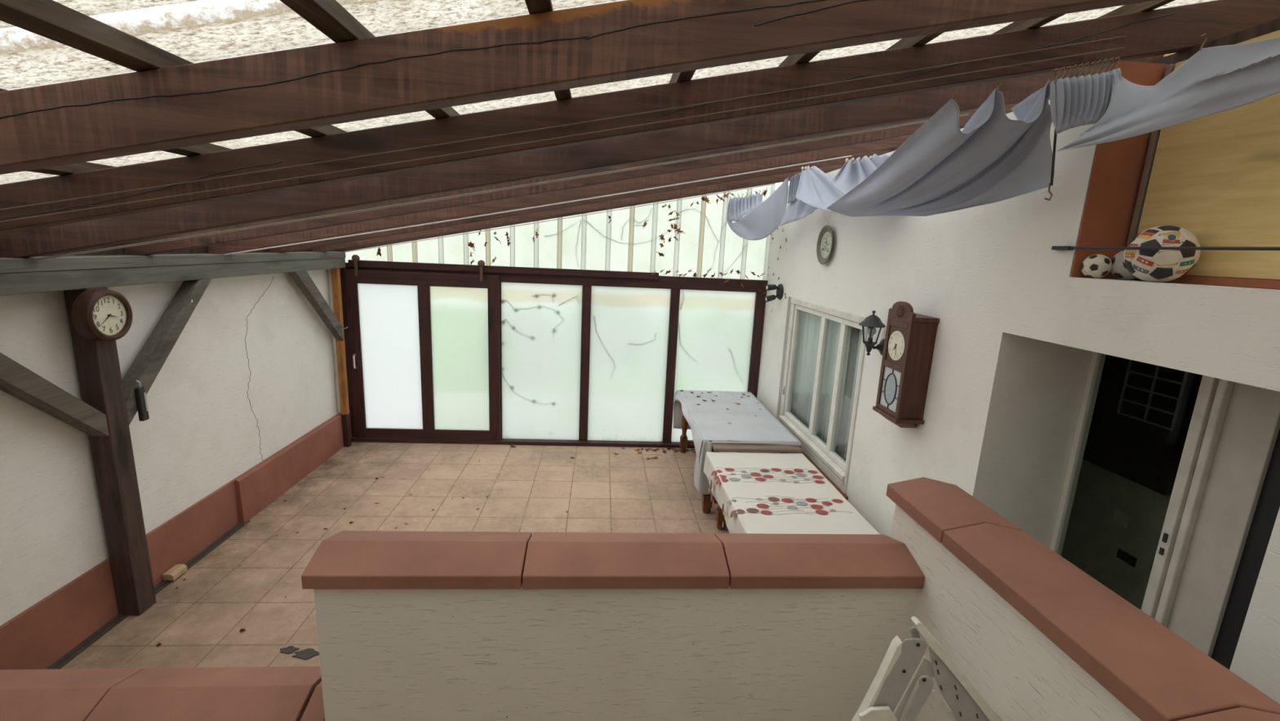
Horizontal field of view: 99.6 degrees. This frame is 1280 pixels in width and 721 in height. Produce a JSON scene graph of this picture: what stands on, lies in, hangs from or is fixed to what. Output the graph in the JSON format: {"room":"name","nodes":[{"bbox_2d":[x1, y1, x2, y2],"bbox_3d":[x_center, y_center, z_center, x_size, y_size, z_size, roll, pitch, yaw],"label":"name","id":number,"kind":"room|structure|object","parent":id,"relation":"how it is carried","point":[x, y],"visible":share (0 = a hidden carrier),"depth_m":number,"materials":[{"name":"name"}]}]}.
{"room":"sunroom","nodes":[
{"label":"sunroom","id":0,"kind":"room"},
{"bbox_2d":[0,268,340,626],"bbox_3d":[-3.393,0.581,2.567,0.250,2.430,8.020,2,12,-4],"label":"wall","id":1,"kind":"structure","parent":0,"point":[201,432],"depth_m":3.81,"materials":[{"name":"white paint"}]},
{"bbox_2d":[0,251,345,295],"bbox_3d":[-3.174,-0.449,2.825,0.142,0.176,6.720,2,12,-4],"label":"header beam","id":2,"kind":"structure","parent":1,"relation":"attached to","point":[17,275],"depth_m":3.40,"materials":[{"name":"grey wood"}]},
{"bbox_2d":[208,135,911,253],"bbox_3d":[-0.322,-1.393,4.278,5.965,1.372,0.070,2,12,-4],"label":"rafter","id":3,"kind":"object","parent":2,"relation":"on","point":[881,145],"visible":0.35,"depth_m":4.24,"materials":[{"name":"brown wood"}]},
{"bbox_2d":[223,155,852,255],"bbox_3d":[-0.752,-1.222,4.229,4.852,0.996,0.010,2,12,-4],"label":"wire","id":4,"kind":"object","parent":3,"relation":"attached to","point":[850,155],"visible":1,"depth_m":4.23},
{"bbox_2d":[333,178,789,251],"bbox_3d":[-0.452,-1.799,6.202,5.965,1.372,0.070,2,12,-4],"label":"rafter","id":5,"kind":"object","parent":2,"relation":"on","point":[784,180],"visible":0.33,"depth_m":6.17,"materials":[{"name":"brown wood"}]},
{"bbox_2d":[376,245,381,256],"bbox_3d":[-2.990,-1.259,6.195,0.028,0.137,0.065,5,12,10],"label":"dry leaf","id":6,"kind":"object","parent":5,"relation":"hanging from","point":[379,249],"visible":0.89,"depth_m":6.19,"materials":[{"name":"brown plant"}]},
{"bbox_2d":[344,183,775,252],"bbox_3d":[-0.882,-1.627,6.152,4.852,0.996,0.010,2,12,-4],"label":"wire","id":7,"kind":"object","parent":5,"relation":"attached to","point":[771,184],"visible":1,"depth_m":6.15,"materials":[{"name":"grey metal"}]},
{"bbox_2d":[703,195,711,204],"bbox_3d":[0.784,-1.871,6.302,0.097,0.086,0.024,6,12,15],"label":"dry leaf","id":8,"kind":"object","parent":5,"relation":"hanging from","point":[706,199],"visible":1,"depth_m":6.30,"materials":[{"name":"brown plant"}]},
{"bbox_2d":[122,103,1017,255],"bbox_3d":[-0.272,-1.239,3.546,5.965,1.372,0.070,2,12,-4],"label":"rafter","id":9,"kind":"object","parent":2,"relation":"on","point":[908,130],"visible":0.47,"depth_m":3.51,"materials":[{"name":"brown wood"}]},
{"bbox_2d":[311,164,844,252],"bbox_3d":[-0.421,-1.702,5.743,5.965,1.372,0.070,2,12,-4],"label":"rafter","id":10,"kind":"object","parent":2,"relation":"on","point":[781,176],"visible":0.33,"depth_m":5.71,"materials":[{"name":"brown wood"}]},
{"bbox_2d":[0,0,1155,174],"bbox_3d":[-0.122,-0.771,1.329,5.965,1.372,0.072,2,12,-4],"label":"rafter","id":11,"kind":"object","parent":2,"relation":"on","point":[196,104],"visible":1,"depth_m":1.29,"materials":[{"name":"brown wood"}]},
{"bbox_2d":[25,161,116,175],"bbox_3d":[-2.123,-0.775,2.305,0.064,0.059,7.900,2,12,-4],"label":"batten","id":12,"kind":"object","parent":11,"relation":"on","point":[81,166],"visible":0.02,"depth_m":1.97,"materials":[{"name":"brown wood"}]},
{"bbox_2d":[0,88,231,155],"bbox_3d":[-1.671,-0.851,2.320,0.064,0.059,7.900,2,12,-4],"label":"batten","id":13,"kind":"object","parent":11,"relation":"on","point":[205,148],"visible":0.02,"depth_m":1.98,"materials":[{"name":"brown wood"}]},
{"bbox_2d":[524,0,572,100],"bbox_3d":[-0.313,-1.079,2.363,0.064,0.059,7.900,2,12,-4],"label":"batten","id":14,"kind":"object","parent":11,"relation":"on","point":[534,6],"visible":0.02,"depth_m":1.26,"materials":[{"name":"brown wood"}]},
{"bbox_2d":[669,69,696,83],"bbox_3d":[0.140,-1.155,2.378,0.064,0.059,7.900,2,12,-4],"label":"batten","id":15,"kind":"object","parent":11,"relation":"on","point":[686,75],"visible":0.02,"depth_m":2.01,"materials":[{"name":"brown wood"}]},
{"bbox_2d":[777,50,821,66],"bbox_3d":[0.593,-1.230,2.392,0.064,0.059,7.900,2,12,-4],"label":"batten","id":16,"kind":"object","parent":11,"relation":"on","point":[806,57],"visible":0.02,"depth_m":2.04,"materials":[{"name":"brown wood"}]},
{"bbox_2d":[885,32,942,50],"bbox_3d":[1.046,-1.306,2.407,0.064,0.059,7.900,2,12,-4],"label":"batten","id":17,"kind":"object","parent":11,"relation":"on","point":[919,40],"visible":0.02,"depth_m":2.07,"materials":[{"name":"brown wood"}]},
{"bbox_2d":[267,149,889,253],"bbox_3d":[-0.371,-1.548,5.010,5.965,1.372,0.070,2,12,-4],"label":"rafter","id":18,"kind":"object","parent":2,"relation":"on","point":[839,161],"visible":0.36,"depth_m":4.98,"materials":[{"name":"brown wood"}]},
{"bbox_2d":[726,171,817,239],"bbox_3d":[1.284,-1.560,5.472,0.459,0.670,1.586,1,12,-7],"label":"curtain","id":19,"kind":"object","parent":18,"relation":"hanging from","point":[760,220],"visible":0.96,"depth_m":5.56,"materials":[{"name":"grey fabric"}]},
{"bbox_2d":[0,54,1164,257],"bbox_3d":[-0.223,-1.084,2.814,5.965,1.372,0.070,2,12,-4],"label":"rafter","id":20,"kind":"object","parent":2,"relation":"on","point":[55,239],"visible":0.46,"depth_m":2.77,"materials":[{"name":"brown wood"}]},
{"bbox_2d":[35,112,968,260],"bbox_3d":[-0.659,-0.927,2.853,4.852,0.998,0.012,2,12,-4],"label":"wire","id":21,"kind":"object","parent":20,"relation":"attached to","point":[967,113],"visible":0.96,"depth_m":2.85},
{"bbox_2d":[0,0,1279,234],"bbox_3d":[-0.173,-0.929,2.080,5.965,1.372,0.072,2,12,-4],"label":"rafter","id":22,"kind":"object","parent":2,"relation":"on","point":[1175,29],"visible":0.94,"depth_m":2.05,"materials":[{"name":"brown wood"}]},
{"bbox_2d":[0,47,1124,222],"bbox_3d":[-0.586,-0.797,2.010,4.881,0.996,0.004,2,12,-4],"label":"wire","id":23,"kind":"object","parent":22,"relation":"attached to","point":[1121,47],"visible":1,"depth_m":2.02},
{"bbox_2d":[795,71,1057,216],"bbox_3d":[1.485,-1.205,3.563,0.553,0.578,2.992,3,12,2],"label":"curtain","id":24,"kind":"object","parent":23,"relation":"hanging from","point":[940,168],"visible":1,"depth_m":2.52,"materials":[{"name":"grey fabric"}]},
{"bbox_2d":[1049,33,1279,151],"bbox_3d":[1.780,-0.857,1.504,0.361,0.363,1.237,2,12,-4],"label":"curtain","id":25,"kind":"object","parent":23,"relation":"hanging from","point":[1215,80],"visible":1,"depth_m":1.90,"materials":[{"name":"grey fabric"}]},
{"bbox_2d":[0,35,1126,210],"bbox_3d":[-0.575,-0.847,2.021,4.901,1.001,0.004,2,12,-4],"label":"wire","id":26,"kind":"object","parent":22,"relation":"attached to","point":[1122,36],"visible":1,"depth_m":2.03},
{"bbox_2d":[1096,0,1175,18],"bbox_3d":[1.951,-1.458,2.436,0.064,0.059,7.900,2,12,-4],"label":"batten","id":27,"kind":"object","parent":22,"relation":"on","point":[1152,5],"visible":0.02,"depth_m":2.11,"materials":[{"name":"brown wood"}]},
{"bbox_2d":[0,410,351,669],"bbox_3d":[-3.318,1.472,3.287,0.060,0.400,6.850,2,12,-4],"label":"baseboard","id":28,"kind":"structure","parent":1,"relation":"attached to","point":[37,637],"depth_m":3.85,"materials":[{"name":"red paint"}]},
{"bbox_2d":[40,243,333,256],"bbox_3d":[-3.204,-0.543,2.281,0.016,0.238,7.900,2,12,-4],"label":"board","id":29,"kind":"object","parent":1,"relation":"attached to","point":[202,250],"depth_m":3.39,"materials":[{"name":"brown wood"}]},
{"bbox_2d":[244,276,273,459],"bbox_3d":[-3.427,0.078,4.929,0.004,1.652,0.547,2,12,-4],"label":"crack","id":30,"kind":"structure","parent":1,"relation":"attached to","point":[273,277],"depth_m":4.75,"materials":[{"name":"grey paint"}]},
{"bbox_2d":[61,441,736,668],"bbox_3d":[0.220,2.006,2.978,7.800,0.200,8.160,2,12,-4],"label":"floor","id":31,"kind":"structure","parent":0,"point":[198,623],"depth_m":4.91,"materials":[{"name":"tile"}]},
{"bbox_2d":[63,287,155,615],"bbox_3d":[-3.239,0.603,3.325,0.126,2.092,0.136,2,12,-4],"label":"timber post","id":32,"kind":"object","parent":31,"relation":"on","point":[97,362],"visible":0.76,"depth_m":3.31,"materials":[{"name":"brown wood"}]},
{"bbox_2d":[0,352,109,435],"bbox_3d":[-3.169,0.119,2.680,0.105,0.874,0.928,2,12,-4],"label":"diagonal brace","id":33,"kind":"object","parent":32,"relation":"attached to","point":[17,380],"visible":1,"depth_m":2.88,"materials":[{"name":"brown wood"}]},
{"bbox_2d":[71,288,133,341],"bbox_3d":[-3.088,-0.261,3.116,0.088,0.304,0.304,2,12,-4],"label":"wall clock","id":34,"kind":"object","parent":32,"relation":"attached to","point":[97,314],"visible":1,"depth_m":3.07,"materials":[{"name":"brown wood"}]},
{"bbox_2d":[121,278,211,425],"bbox_3d":[-3.237,-0.104,3.692,0.105,0.854,0.867,2,12,-4],"label":"diagonal brace","id":35,"kind":"object","parent":32,"relation":"attached to","point":[148,363],"visible":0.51,"depth_m":3.62,"materials":[{"name":"grey wood"}]},
{"bbox_2d":[134,380,149,421],"bbox_3d":[-3.158,0.253,3.425,0.034,0.264,0.050,2,12,-4],"label":"case","id":36,"kind":"object","parent":35,"relation":"hanging from","point":[140,394],"visible":1,"depth_m":3.42,"materials":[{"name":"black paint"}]},
{"bbox_2d":[45,520,250,669],"bbox_3d":[-3.239,1.874,2.327,0.060,0.012,4.800,2,12,-4],"label":"strip","id":37,"kind":"object","parent":31,"relation":"on","point":[62,661],"visible":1,"depth_m":3.41,"materials":[{"name":"brown wood"}]},
{"bbox_2d":[162,564,187,580],"bbox_3d":[-3.329,1.516,3.869,0.075,0.052,0.130,2,12,-4],"label":"wood block","id":38,"kind":"object","parent":37,"relation":"on","point":[177,570],"visible":1,"depth_m":3.85,"materials":[{"name":"beige wood"}]},
{"bbox_2d":[280,645,299,653],"bbox_3d":[-2.113,1.737,3.248,0.108,0.006,0.059,5,12,11],"label":"mortar patch","id":39,"kind":"object","parent":31,"relation":"on","point":[288,650],"visible":1,"depth_m":3.24,"materials":[{"name":"grey concrete"}]},
{"bbox_2d":[292,648,319,659],"bbox_3d":[-1.984,1.748,3.223,0.163,0.006,0.082,5,12,11],"label":"mortar patch","id":40,"kind":"object","parent":31,"relation":"on","point":[308,653],"visible":0.93,"depth_m":3.22,"materials":[{"name":"grey concrete"}]},
{"bbox_2d":[330,267,351,446],"bbox_3d":[-3.434,-0.006,6.214,0.070,2.092,0.070,2,12,-4],"label":"timber post","id":41,"kind":"object","parent":31,"relation":"on","point":[335,273],"visible":0.85,"depth_m":6.20,"materials":[{"name":"brown wood"}]},
{"bbox_2d":[288,271,343,341],"bbox_3d":[-3.355,-0.533,5.632,0.080,0.814,0.857,2,12,-4],"label":"diagonal brace","id":42,"kind":"object","parent":41,"relation":"attached to","point":[303,280],"visible":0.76,"depth_m":5.58,"materials":[{"name":"grey wood"}]},
{"bbox_2d":[715,505,743,529],"bbox_3d":[1.078,1.356,4.097,0.845,0.693,1.700,2,12,-4],"label":"dining table","id":43,"kind":"object","parent":31,"relation":"on","point":[720,517],"visible":0.09,"depth_m":4.85,"materials":[{"name":"brown wood"}]},
{"bbox_2d":[703,451,879,533],"bbox_3d":[1.067,1.124,4.040,0.932,0.244,1.765,2,12,-4],"label":"tablecloth","id":44,"kind":"object","parent":43,"relation":"on","point":[771,493],"visible":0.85,"depth_m":4.02,"materials":[{"name":"beige fabric"}]},
{"bbox_2d":[679,414,803,513],"bbox_3d":[0.967,0.955,5.856,0.880,0.752,1.885,2,12,-4],"label":"dining table","id":45,"kind":"object","parent":31,"relation":"on","point":[707,503],"visible":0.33,"depth_m":4.97,"materials":[{"name":"brown wood"}]},
{"bbox_2d":[673,390,801,494],"bbox_3d":[0.948,0.819,5.904,0.992,0.534,1.843,2,12,-4],"label":"tablecloth","id":46,"kind":"object","parent":45,"relation":"on","point":[711,418],"visible":0.95,"depth_m":5.54,"materials":[{"name":"grey fabric"}]},
{"bbox_2d":[851,615,1000,720],"bbox_3d":[0.706,1.452,1.701,0.836,1.446,0.070,2,12,-4],"label":"folding chair","id":47,"kind":"object","parent":31,"relation":"on","point":[886,699],"visible":1,"depth_m":1.59,"materials":[{"name":"white"}]},
{"bbox_2d":[345,184,775,279],"bbox_3d":[-0.913,-1.705,6.278,5.003,1.331,0.028,2,12,-4],"label":"wall","id":48,"kind":"structure","parent":0,"point":[571,255],"depth_m":6.38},
{"bbox_2d":[467,240,475,250],"bbox_3d":[-1.943,-1.322,6.247,0.082,0.111,0.058,-8,16,-41],"label":"dry leaf","id":49,"kind":"object","parent":48,"relation":"hanging from","point":[470,244],"visible":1,"depth_m":6.24,"materials":[{"name":"brown plant"}]},
{"bbox_2d":[339,259,767,448],"bbox_3d":[-1.008,-0.016,6.586,5.040,2.178,0.140,2,12,-4],"label":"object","id":50,"kind":"structure","parent":48,"relation":"in","point":[588,357],"depth_m":6.64,"materials":[{"name":"black paint"}]},
{"bbox_2d":[344,254,500,440],"bbox_3d":[-2.547,-0.105,6.401,1.730,2.190,0.091,2,12,-4],"label":"door","id":51,"kind":"structure","parent":50,"relation":"attached to","point":[424,347],"depth_m":6.42,"materials":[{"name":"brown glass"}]},
{"bbox_2d":[386,189,751,278],"bbox_3d":[-0.800,-1.649,6.309,4.218,1.219,0.003,2,12,-4],"label":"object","id":52,"kind":"object","parent":48,"relation":"attached to","point":[747,189],"visible":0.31,"depth_m":6.38,"materials":[{"name":"plant"}]},
{"bbox_2d":[658,233,664,239],"bbox_3d":[0.260,-1.454,6.386,0.040,0.089,0.123,8,13,25],"label":"dry leaf","id":53,"kind":"object","parent":48,"relation":"attached to","point":[661,236],"visible":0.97,"depth_m":6.38,"materials":[{"name":"brown plant"}]},
{"bbox_2d":[673,227,684,235],"bbox_3d":[0.467,-1.526,6.380,0.140,0.086,0.039,5,12,10],"label":"dry leaf","id":54,"kind":"object","parent":48,"relation":"hanging from","point":[678,230],"visible":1,"depth_m":6.37,"materials":[{"name":"brown plant"}]},
{"bbox_2d":[0,0,1216,184],"bbox_3d":[-0.187,-1.135,2.319,6.500,1.358,8.000,2,12,-4],"label":"ceiling","id":55,"kind":"structure","parent":0,"point":[194,31],"depth_m":1.30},
{"bbox_2d":[0,0,346,137],"bbox_3d":[-1.218,-0.927,2.334,0.064,0.059,7.900,2,12,-4],"label":"batten","id":56,"kind":"object","parent":55,"relation":"attached to","point":[51,20],"visible":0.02,"depth_m":1.09,"materials":[{"name":"brown wood"}]},
{"bbox_2d":[280,0,460,118],"bbox_3d":[-0.765,-1.003,2.349,0.064,0.059,7.900,2,12,-4],"label":"batten","id":57,"kind":"object","parent":55,"relation":"attached to","point":[329,17],"visible":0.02,"depth_m":1.19,"materials":[{"name":"brown wood"}]},
{"bbox_2d":[991,13,1065,34],"bbox_3d":[1.498,-1.382,2.421,0.064,0.059,7.900,2,12,-4],"label":"batten","id":58,"kind":"object","parent":55,"relation":"attached to","point":[1038,22],"visible":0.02,"depth_m":2.09,"materials":[{"name":"brown wood"}]},
{"bbox_2d":[313,583,917,720],"bbox_3d":[-0.079,1.405,2.232,2.228,1.250,0.240,2,12,-4],"label":"wall","id":59,"kind":"structure","parent":0,"point":[521,654],"depth_m":2.04,"materials":[{"name":"white paint"}]},
{"bbox_2d":[301,530,532,588],"bbox_3d":[-0.806,0.725,2.039,0.750,0.098,0.306,2,12,-4],"label":"coping stone","id":60,"kind":"object","parent":59,"relation":"on","point":[345,559],"visible":0.89,"depth_m":1.95,"materials":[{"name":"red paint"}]},
{"bbox_2d":[522,532,729,588],"bbox_3d":[-0.054,0.748,2.095,0.749,0.098,0.306,2,12,-4],"label":"coping stone","id":61,"kind":"object","parent":59,"relation":"on","point":[553,560],"visible":1,"depth_m":2.00,"materials":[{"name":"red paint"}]},
{"bbox_2d":[715,533,924,588],"bbox_3d":[0.693,0.771,2.150,0.740,0.098,0.306,2,12,-4],"label":"coping stone","id":62,"kind":"object","parent":59,"relation":"on","point":[753,560],"visible":0.89,"depth_m":2.06,"materials":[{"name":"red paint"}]},
{"bbox_2d":[890,503,1142,720],"bbox_3d":[1.237,1.572,1.132,0.242,1.490,2.600,2,12,-4],"label":"wall","id":63,"kind":"structure","parent":0,"point":[1020,672],"depth_m":1.68,"materials":[{"name":"white paint"}]},
{"bbox_2d":[885,476,1022,542],"bbox_3d":[1.196,0.568,2.088,0.302,0.086,0.378,2,12,-4],"label":"coping stone","id":64,"kind":"object","parent":63,"relation":"on","point":[937,506],"visible":0.88,"depth_m":2.05,"materials":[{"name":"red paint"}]},
{"bbox_2d":[942,522,1279,720],"bbox_3d":[1.235,0.687,1.524,0.302,0.086,0.769,2,12,-4],"label":"coping stone","id":65,"kind":"object","parent":63,"relation":"on","point":[1157,674],"visible":1,"depth_m":1.38,"materials":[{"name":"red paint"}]},
{"bbox_2d":[1176,706,1279,720],"bbox_3d":[1.286,0.847,0.765,0.302,0.086,0.776,2,12,-4],"label":"coping stone","id":66,"kind":"object","parent":63,"relation":"on","point":[1239,713],"visible":1,"depth_m":1.12,"materials":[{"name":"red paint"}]},
{"bbox_2d":[756,99,1279,703],"bbox_3d":[2.057,0.370,2.890,0.549,3.200,8.020,2,12,-4],"label":"wall","id":67,"kind":"structure","parent":0,"point":[1017,337],"depth_m":2.83,"materials":[{"name":"white paint"}]},
{"bbox_2d":[764,283,783,302],"bbox_3d":[1.488,-0.757,6.056,0.185,0.214,0.180,2,12,-4],"label":"spotlight","id":68,"kind":"object","parent":67,"relation":"attached to","point":[780,288],"visible":1,"depth_m":6.01,"materials":[{"name":"black metal"}]},
{"bbox_2d":[791,452,848,501],"bbox_3d":[1.549,0.929,5.222,0.145,0.083,1.890,2,12,-4],"label":"window sill","id":69,"kind":"structure","parent":67,"relation":"attached to","point":[845,495],"depth_m":4.67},
{"bbox_2d":[778,297,868,493],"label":"window","id":70,"kind":"structure","parent":67,"relation":"in","point":[824,455],"depth_m":4.89,"materials":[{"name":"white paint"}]},
{"bbox_2d":[816,225,832,264],"bbox_3d":[1.658,-1.027,4.812,0.040,0.344,0.344,2,12,-4],"label":"wall plate","id":71,"kind":"object","parent":67,"relation":"attached to","point":[824,242],"visible":1,"depth_m":4.83,"materials":[{"name":"grey ceramic"}]},
{"bbox_2d":[858,310,885,355],"bbox_3d":[1.632,-0.192,3.788,0.200,0.321,0.175,2,12,-4],"label":"wall lantern","id":72,"kind":"object","parent":67,"relation":"attached to","point":[873,321],"visible":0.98,"depth_m":3.76,"materials":[{"name":"black metal"}]},
{"bbox_2d":[872,301,939,427],"bbox_3d":[1.663,0.022,3.392,0.182,0.780,0.299,2,12,-4],"label":"clock","id":73,"kind":"object","parent":67,"relation":"attached to","point":[910,336],"visible":1,"depth_m":3.31,"materials":[{"name":"brown wood"}]},
{"bbox_2d":[824,17,1279,173],"bbox_3d":[2.218,-1.267,2.546,0.120,0.157,8.000,2,12,-4],"label":"beam","id":74,"kind":"structure","parent":67,"relation":"on","point":[1273,25],"depth_m":2.04,"materials":[{"name":"brown wood"}]},
{"bbox_2d":[1080,253,1111,278],"bbox_3d":[1.909,-0.394,2.260,0.100,0.100,0.100,2,12,-4],"label":"football","id":75,"kind":"object","parent":67,"relation":"in","point":[1095,266],"visible":1,"depth_m":2.23,"materials":[{"name":"white leather"}]},
{"bbox_2d":[1070,60,1168,279],"bbox_3d":[1.996,-0.771,2.242,0.257,0.851,0.008,2,12,-4],"label":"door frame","id":76,"kind":"structure","parent":67,"relation":"attached to","point":[1117,167],"depth_m":2.25,"materials":[{"name":"brown paint"}]},
{"bbox_2d":[1110,249,1137,279],"bbox_3d":[2.003,-0.392,2.212,0.126,0.126,0.126,2,12,-4],"label":"football","id":77,"kind":"object","parent":67,"relation":"in","point":[1118,269],"visible":0.47,"depth_m":2.20,"materials":[{"name":"grey leather"}]},
{"bbox_2d":[1123,225,1200,282],"bbox_3d":[1.966,-0.401,2.040,0.210,0.208,0.210,2,12,-4],"label":"football","id":78,"kind":"object","parent":67,"relation":"on","point":[1149,265],"visible":0.95,"depth_m":1.98,"materials":[{"name":"white leather"}]},
{"bbox_2d":[1124,244,1137,257],"bbox_3d":[1.867,-0.417,2.055,0.009,0.053,0.053,5,12,10],"label":"print","id":79,"kind":"object","parent":78,"relation":"attached to","point":[1128,253],"depth_m":2.05,"materials":[{"name":"multicoloured leather"}]},
{"bbox_2d":[1132,256,1154,274],"bbox_3d":[1.879,-0.356,2.019,0.029,0.064,0.068,-5,14,-32],"label":"print","id":80,"kind":"object","parent":78,"relation":"attached to","point":[1140,264],"depth_m":2.02,"materials":[{"name":"multicoloured leather"}]},
{"bbox_2d":[1136,229,1159,239],"bbox_3d":[1.896,-0.470,2.018,0.034,0.040,0.054,3,12,1],"label":"print","id":81,"kind":"object","parent":78,"relation":"attached to","point":[1148,234],"depth_m":2.01,"materials":[{"name":"multicoloured leather"}]},
{"bbox_2d":[1157,249,1178,265],"bbox_3d":[1.915,-0.372,1.959,0.062,0.058,0.011,10,14,31],"label":"print","id":82,"kind":"object","parent":78,"relation":"attached to","point":[1165,257],"depth_m":1.96,"materials":[{"name":"white leather"}]},
{"bbox_2d":[1158,231,1183,245],"bbox_3d":[1.926,-0.442,1.960,0.056,0.052,0.054,2,12,-4],"label":"print","id":83,"kind":"object","parent":78,"relation":"attached to","point":[1165,238],"depth_m":1.96,"materials":[{"name":"multicoloured leather"}]},
{"bbox_2d":[1174,259,1194,274],"bbox_3d":[1.979,-0.340,1.962,0.062,0.056,0.026,2,12,-4],"label":"print","id":84,"kind":"object","parent":78,"relation":"attached to","point":[1181,266],"depth_m":1.96,"materials":[{"name":"multicoloured leather"}]},
{"bbox_2d":[1049,351,1279,669],"bbox_3d":[2.321,1.043,2.345,0.062,2.128,1.244,2,12,-4],"label":"door","id":85,"kind":"structure","parent":67,"relation":"in","point":[1224,505],"depth_m":2.20,"materials":[{"name":"white paint"}]},
{"bbox_2d":[1051,245,1279,250],"bbox_3d":[1.941,-0.156,0.772,0.026,0.017,3.315,2,12,-4],"label":"rod","id":86,"kind":"object","parent":67,"relation":"attached to","point":[1053,247],"visible":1,"depth_m":1.88,"materials":[{"name":"black paint"}]},
{"bbox_2d":[1126,30,1279,279],"bbox_3d":[2.207,-0.409,0.573,0.050,0.840,3.396,2,12,-4],"label":"plywood panel","id":87,"kind":"object","parent":67,"relation":"attached to","point":[1215,178],"depth_m":1.94,"materials":[{"name":"beige wood"}]},
{"bbox_2d":[1132,275,1279,288],"bbox_3d":[2.189,-0.009,0.643,0.058,0.029,3.370,2,12,-4],"label":"baseboard","id":88,"kind":"structure","parent":67,"relation":"attached to","point":[1231,282],"depth_m":1.90,"materials":[{"name":"brown paint"}]},
{"bbox_2d":[1061,458,1170,609],"bbox_3d":[2.810,0.909,2.379,0.911,2.420,3.220,2,12,-4],"label":"wall","id":89,"kind":"structure","parent":0,"point":[1092,540],"depth_m":3.55,"materials":[{"name":"black paint"}]},
{"bbox_2d":[1112,508,1128,528],"bbox_3d":[3.118,1.022,3.504,0.006,0.090,0.090,2,12,-4],"label":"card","id":90,"kind":"object","parent":89,"relation":"attached to","point":[1120,517],"visible":1,"depth_m":3.50,"materials":[{"name":"grey paper"}]},
{"bbox_2d":[1115,548,1137,567],"bbox_3d":[3.113,1.262,3.457,0.008,0.060,0.120,2,12,-4],"label":"plate","id":91,"kind":"object","parent":89,"relation":"attached to","point":[1122,555],"visible":1,"depth_m":3.45,"materials":[{"name":"black plastic"}]},
{"bbox_2d":[1083,354,1202,495],"bbox_3d":[3.092,0.216,3.389,0.122,1.010,0.720,2,12,-4],"label":"window","id":92,"kind":"structure","parent":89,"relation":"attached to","point":[1143,411],"depth_m":3.28,"materials":[{"name":"black glass"}]},
{"bbox_3d":[-2.222,1.646,2.138,2.045,0.625,0.240,2,12,-4],"label":"wall","id":93,"kind":"structure","parent":0,"visible":0},
{"bbox_2d":[0,667,143,720],"bbox_3d":[-2.630,1.282,2.034,1.196,0.098,0.306,2,12,-4],"label":"coping stone","id":94,"kind":"object","parent":93,"relation":"on","point":[49,694],"visible":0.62,"depth_m":2.04,"materials":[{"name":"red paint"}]},
{"bbox_2d":[84,666,321,720],"bbox_3d":[-1.659,1.311,2.105,0.742,0.098,0.306,2,12,-4],"label":"coping stone","id":95,"kind":"object","parent":93,"relation":"on","point":[273,693],"visible":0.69,"depth_m":2.06,"materials":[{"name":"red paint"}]},
{"bbox_2d":[299,681,324,720],"bbox_3d":[-1.235,1.331,2.138,0.086,0.098,0.306,2,12,-4],"label":"coping stone","id":96,"kind":"object","parent":93,"relation":"on","point":[314,710],"visible":0.18,"depth_m":2.06,"materials":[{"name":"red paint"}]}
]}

